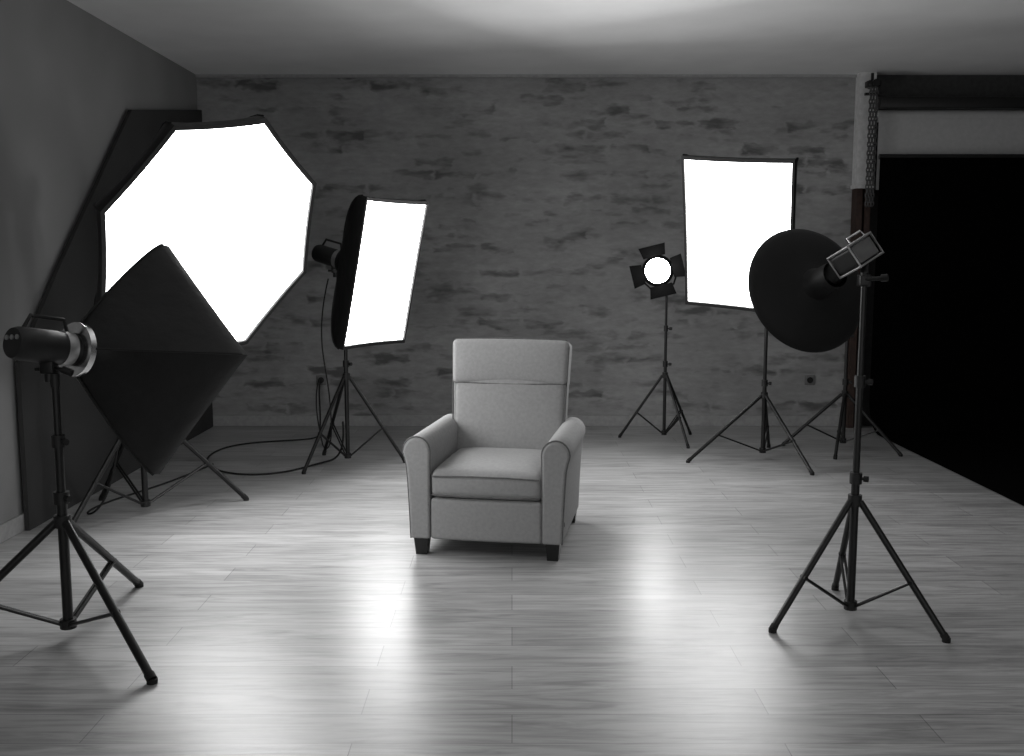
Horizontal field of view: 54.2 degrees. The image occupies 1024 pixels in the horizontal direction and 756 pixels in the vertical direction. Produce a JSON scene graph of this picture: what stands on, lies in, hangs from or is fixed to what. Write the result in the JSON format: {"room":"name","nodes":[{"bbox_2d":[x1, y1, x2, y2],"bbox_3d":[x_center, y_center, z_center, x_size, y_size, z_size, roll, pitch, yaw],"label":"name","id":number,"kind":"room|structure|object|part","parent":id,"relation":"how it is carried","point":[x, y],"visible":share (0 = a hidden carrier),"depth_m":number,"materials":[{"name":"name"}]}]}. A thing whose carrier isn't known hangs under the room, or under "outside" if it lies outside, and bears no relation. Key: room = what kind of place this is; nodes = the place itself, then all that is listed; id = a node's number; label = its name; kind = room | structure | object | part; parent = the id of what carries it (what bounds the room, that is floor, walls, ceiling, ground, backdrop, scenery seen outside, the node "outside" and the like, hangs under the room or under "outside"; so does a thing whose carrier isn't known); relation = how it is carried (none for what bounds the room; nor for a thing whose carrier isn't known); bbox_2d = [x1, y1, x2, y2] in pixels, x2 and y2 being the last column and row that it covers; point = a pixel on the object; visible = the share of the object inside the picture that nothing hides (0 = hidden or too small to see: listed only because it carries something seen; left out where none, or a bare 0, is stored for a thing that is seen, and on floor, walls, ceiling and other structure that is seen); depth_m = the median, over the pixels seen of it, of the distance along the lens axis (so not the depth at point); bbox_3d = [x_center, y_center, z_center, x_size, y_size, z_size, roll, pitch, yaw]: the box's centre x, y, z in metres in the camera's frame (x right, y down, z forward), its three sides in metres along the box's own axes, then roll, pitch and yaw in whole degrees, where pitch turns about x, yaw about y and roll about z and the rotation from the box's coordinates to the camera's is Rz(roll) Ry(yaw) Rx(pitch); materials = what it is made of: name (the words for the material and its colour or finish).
{"room":"studio","nodes":[
{"label":"studio","id":0,"kind":"room"},
{"bbox_2d":[0,0,197,524],"bbox_3d":[-2.670,-0.418,3.243,0.100,2.950,10.540,0,7,0],"label":"wall","id":1,"kind":"structure","parent":0,"point":[70,79],"depth_m":5.61,"materials":[{"name":"paint"}]},
{"bbox_2d":[0,513,24,543],"bbox_3d":[-2.611,1.002,3.415,0.018,0.090,10.500,0,7,0],"label":"baseboard","id":2,"kind":"structure","parent":1,"relation":"attached to","point":[14,526],"depth_m":5.21,"materials":[{"name":"paint"}]},
{"bbox_2d":[0,426,1023,755],"bbox_3d":[1.390,1.096,3.426,8.420,0.100,10.740,0,7,0],"label":"floor","id":3,"kind":"structure","parent":0,"point":[303,616],"depth_m":4.07,"materials":[{"name":"laminate"}]},
{"bbox_2d":[0,243,246,684],"bbox_3d":[-1.578,0.235,3.857,0.994,1.510,0.932,2,7,16],"label":"light","id":4,"kind":"object","parent":3,"relation":"on","point":[152,354],"visible":1,"depth_m":3.85,"materials":[{"name":"fabric"}]},
{"bbox_3d":[-1.720,-0.198,3.684,0.020,0.086,0.192,4,8,31],"label":"strobe handle","id":5,"kind":"part","parent":4,"relation":"part of","materials":[{"name":"plastic"}]},
{"bbox_2d":[87,447,213,514],"bbox_3d":[-2.185,-0.124,6.220,0.229,1.652,1.418,2,7,14],"label":"power cable","id":6,"kind":"object","parent":3,"relation":"on","point":[97,507],"visible":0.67,"depth_m":5.77,"materials":[{"name":"rubber"}]},
{"bbox_2d":[72,114,316,522],"bbox_3d":[-1.786,-0.293,5.388,1.388,2.187,1.156,0,7,0],"label":"light","id":7,"kind":"object","parent":3,"relation":"on","point":[234,205],"visible":0.77,"depth_m":5.26,"materials":[{"name":"fabric"}]},
{"bbox_3d":[-1.592,-0.711,5.322,0.561,1.249,1.267,7,10,44],"label":"diffuser panel","id":8,"kind":"part","parent":7,"relation":"part of","materials":[{"name":"white fabric"}]},
{"bbox_2d":[206,380,343,475],"bbox_3d":[-1.829,0.339,7.582,0.947,0.407,1.866,-2,7,-16],"label":"power cable","id":9,"kind":"object","parent":3,"relation":"on","point":[212,453],"visible":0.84,"depth_m":7.08,"materials":[{"name":"rubber"}]},
{"bbox_2d":[316,279,331,448],"bbox_3d":[-1.494,-0.140,7.777,0.064,1.293,1.586,-2,7,-14],"label":"power cable","id":10,"kind":"object","parent":3,"relation":"on","point":[327,279],"visible":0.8,"depth_m":7.03,"materials":[{"name":"rubber"}]},
{"bbox_2d":[302,194,428,473],"bbox_3d":[-1.099,-0.291,6.819,0.908,1.839,0.688,3,8,23],"label":"light","id":11,"kind":"object","parent":3,"relation":"on","point":[374,268],"visible":0.98,"depth_m":6.65,"materials":[{"name":"fabric"}]},
{"bbox_3d":[-1.238,-0.913,6.876,0.190,0.094,0.016,4,8,32],"label":"strobe handle","id":12,"kind":"part","parent":11,"relation":"part of","materials":[{"name":"plastic"}]},
{"bbox_3d":[-0.844,-0.695,6.655,0.215,0.931,0.621,4,8,32],"label":"diffuser panel","id":13,"kind":"part","parent":11,"relation":"part of","materials":[{"name":"white fabric"}]},
{"bbox_2d":[402,338,584,560],"bbox_3d":[-0.057,0.321,5.185,0.822,1.017,0.874,1,7,10],"label":"armchair","id":14,"kind":"object","parent":3,"relation":"on","point":[504,466],"visible":1,"depth_m":5.01,"materials":[{"name":"fabric"}]},
{"bbox_3d":[-0.441,0.813,4.935,0.072,0.100,0.072,1,7,10],"label":"leg","id":15,"kind":"part","parent":14,"relation":"part of","materials":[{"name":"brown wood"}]},
{"bbox_3d":[-0.400,0.490,5.216,0.134,0.503,0.740,1,7,10],"label":"arm","id":16,"kind":"part","parent":14,"relation":"part of","materials":[{"name":"fabric"}]},
{"bbox_3d":[-0.125,0.689,4.840,0.550,0.205,0.058,1,7,10],"label":"panel","id":17,"kind":"part","parent":14,"relation":"part of","materials":[{"name":"fabric"}]},
{"bbox_2d":[431,447,541,500],"bbox_3d":[-0.076,0.473,5.093,0.550,0.160,0.634,1,7,10],"label":"seat cushion","id":18,"kind":"object","parent":14,"relation":"on","point":[457,473],"depth_m":4.83,"materials":[{"name":"fabric"}]},
{"bbox_3d":[-0.006,0.136,5.454,0.632,0.684,0.268,1,7,10],"label":"backrest","id":19,"kind":"part","parent":14,"relation":"part of","materials":[{"name":"fabric"}]},
{"bbox_3d":[0.199,0.827,4.823,0.072,0.100,0.072,1,7,10],"label":"leg","id":20,"kind":"part","parent":14,"relation":"part of","materials":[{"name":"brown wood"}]},
{"bbox_3d":[0.270,0.504,5.099,0.134,0.503,0.740,1,7,10],"label":"arm","id":21,"kind":"part","parent":14,"relation":"part of","materials":[{"name":"fabric"}]},
{"bbox_2d":[618,242,691,448],"bbox_3d":[1.168,-0.273,7.834,0.619,1.560,0.614,0,7,0],"label":"light","id":22,"kind":"object","parent":3,"relation":"on","point":[657,270],"visible":1,"depth_m":7.70,"materials":[{"name":"black metal"}]},
{"bbox_2d":[686,328,814,474],"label":"stand","id":23,"kind":"object","parent":3,"relation":"on","point":[764,394],"depth_m":7.14,"materials":[{"name":"metal"}]},
{"bbox_2d":[681,154,798,311],"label":"light","id":24,"kind":"object","parent":23,"relation":"on","point":[737,212],"depth_m":6.66,"materials":[{"name":"fabric"}]},
{"bbox_3d":[1.504,-0.948,6.669,0.816,1.020,0.295,5,8,33],"label":"diffuser panel","id":25,"kind":"part","parent":24,"relation":"part of","materials":[{"name":"white fabric"}]},
{"bbox_2d":[782,334,902,459],"bbox_3d":[2.471,-0.071,7.455,0.539,1.250,0.718,-3,8,-25],"label":"stand","id":26,"kind":"object","parent":3,"relation":"on","point":[844,394],"visible":0.78,"depth_m":7.53,"materials":[{"name":"black metal"}]},
{"bbox_2d":[748,229,950,642],"bbox_3d":[1.322,0.180,4.048,0.683,1.570,0.770,0,7,0],"label":"light","id":27,"kind":"object","parent":3,"relation":"on","point":[808,291],"visible":1,"depth_m":4.14,"materials":[{"name":"black metal"}]},
{"bbox_3d":[1.347,-0.551,3.921,0.084,0.060,0.027,-3,8,-25],"label":"strobe handle","id":28,"kind":"part","parent":27,"relation":"part of","materials":[{"name":"silver metal"}]},
{"bbox_3d":[1.359,-0.485,3.963,0.163,0.189,0.192,-2,7,-16],"label":"strobe guard frame","id":29,"kind":"part","parent":27,"relation":"part of","materials":[{"name":"silver metal"}]},
{"bbox_3d":[1.376,-0.500,3.899,0.118,0.102,0.030,-3,8,-25],"label":"panel","id":30,"kind":"part","parent":27,"relation":"part of","materials":[{"name":"grey plastic"}]},
{"bbox_2d":[846,188,869,427],"bbox_3d":[2.919,-0.582,8.471,0.118,2.020,0.120,0,7,0],"label":"column","id":31,"kind":"structure","parent":3,"relation":"on","point":[860,214],"depth_m":8.43,"materials":[{"name":"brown wood"}]},
{"bbox_2d":[850,72,876,188],"bbox_3d":[2.915,-2.042,8.280,0.140,0.935,0.150,0,7,0],"label":"column","id":32,"kind":"structure","parent":31,"relation":"on","point":[859,165],"depth_m":8.25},
{"bbox_2d":[876,97,1023,109],"bbox_3d":[4.130,-2.239,8.180,2.300,0.090,0.200,0,7,0],"label":"housing","id":33,"kind":"object","parent":32,"relation":"attached to","point":[885,103],"visible":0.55,"depth_m":8.08,"materials":[{"name":"black metal"}]},
{"bbox_2d":[875,110,1023,189],"bbox_3d":[4.122,-1.880,8.254,2.255,0.650,0.100,0,7,0],"label":"paper roll","id":34,"kind":"object","parent":33,"relation":"hanging from","point":[899,131],"visible":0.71,"depth_m":8.19,"materials":[{"name":"grey paper"}]},
{"bbox_2d":[869,158,1023,505],"bbox_3d":[4.095,-0.496,6.780,2.210,2.245,2.980,0,7,0],"label":"paper sheet","id":35,"kind":"object","parent":3,"relation":"on","point":[947,358],"visible":0.91,"depth_m":8.24,"materials":[{"name":"black paper"}]},
{"bbox_2d":[196,78,855,415],"bbox_3d":[0.120,-1.057,8.525,5.480,2.950,0.100,0,7,0],"label":"wall","id":36,"kind":"structure","parent":0,"point":[542,194],"depth_m":8.44,"materials":[{"name":"brick"}]},
{"bbox_2d":[316,375,325,384],"bbox_3d":[-1.640,0.018,8.595,0.085,0.085,0.018,0,7,0],"label":"wall outlet","id":37,"kind":"object","parent":36,"relation":"attached to","point":[322,378],"visible":0.94,"depth_m":8.59,"materials":[{"name":"plastic"}]},
{"bbox_2d":[195,74,856,77],"bbox_3d":[0.120,-2.502,8.287,5.480,0.024,0.024,0,7,0],"label":"trim","id":38,"kind":"structure","parent":36,"relation":"attached to","point":[196,75],"depth_m":8.28,"materials":[{"name":"paint"}]},
{"bbox_2d":[213,416,839,425],"bbox_3d":[0.120,0.370,8.638,5.480,0.090,0.018,0,7,0],"label":"baseboard","id":39,"kind":"structure","parent":36,"relation":"attached to","point":[217,420],"depth_m":8.63,"materials":[{"name":"paint"}]},
{"bbox_2d":[805,375,814,384],"bbox_3d":[2.560,0.018,8.595,0.085,0.085,0.018,0,7,0],"label":"wall outlet","id":40,"kind":"object","parent":36,"relation":"attached to","point":[809,379],"visible":1,"depth_m":8.59,"materials":[{"name":"plastic"}]},
{"bbox_2d":[807,377,812,382],"bbox_3d":[2.560,0.018,8.590,0.052,0.052,0.008,0,7,0],"label":"socket","id":41,"kind":"object","parent":40,"relation":"attached to","point":[809,379],"depth_m":8.59,"materials":[{"name":"plastic"}]},
{"bbox_2d":[67,0,1023,74],"bbox_3d":[1.390,-1.932,3.060,8.420,0.100,10.740,0,7,0],"label":"ceiling","id":42,"kind":"structure","parent":0,"point":[883,37],"depth_m":6.82,"materials":[{"name":"paint"}]},
{"bbox_2d":[864,73,881,206],"bbox_3d":[2.925,-1.936,8.152,0.130,1.075,0.150,0,7,0],"label":"chain","id":43,"kind":"object","parent":42,"relation":"hanging from","point":[873,83],"visible":1,"depth_m":8.12,"materials":[{"name":"metal"}]},
{"bbox_2d":[862,75,1023,425],"bbox_3d":[4.130,-1.057,8.525,2.540,2.950,0.100,0,7,0],"label":"support","id":44,"kind":"structure","parent":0,"point":[891,85],"depth_m":8.31,"materials":[{"name":"black metal"}]},
{"bbox_2d":[878,154,1023,159],"bbox_3d":[4.095,-1.801,8.143,2.210,0.044,0.044,0,7,0],"label":"bar","id":45,"kind":"object","parent":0,"point":[880,155],"depth_m":8.12,"materials":[{"name":"black metal"}]},
{"label":"outside","id":46,"kind":"structure","parent":0,"visible":0},
{"bbox_2d":[15,110,212,530],"bbox_3d":[-2.586,-0.704,6.815,0.025,2.660,3.300,0,7,0],"label":"board","id":47,"kind":"object","parent":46,"point":[70,292],"visible":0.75,"depth_m":5.89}
]}

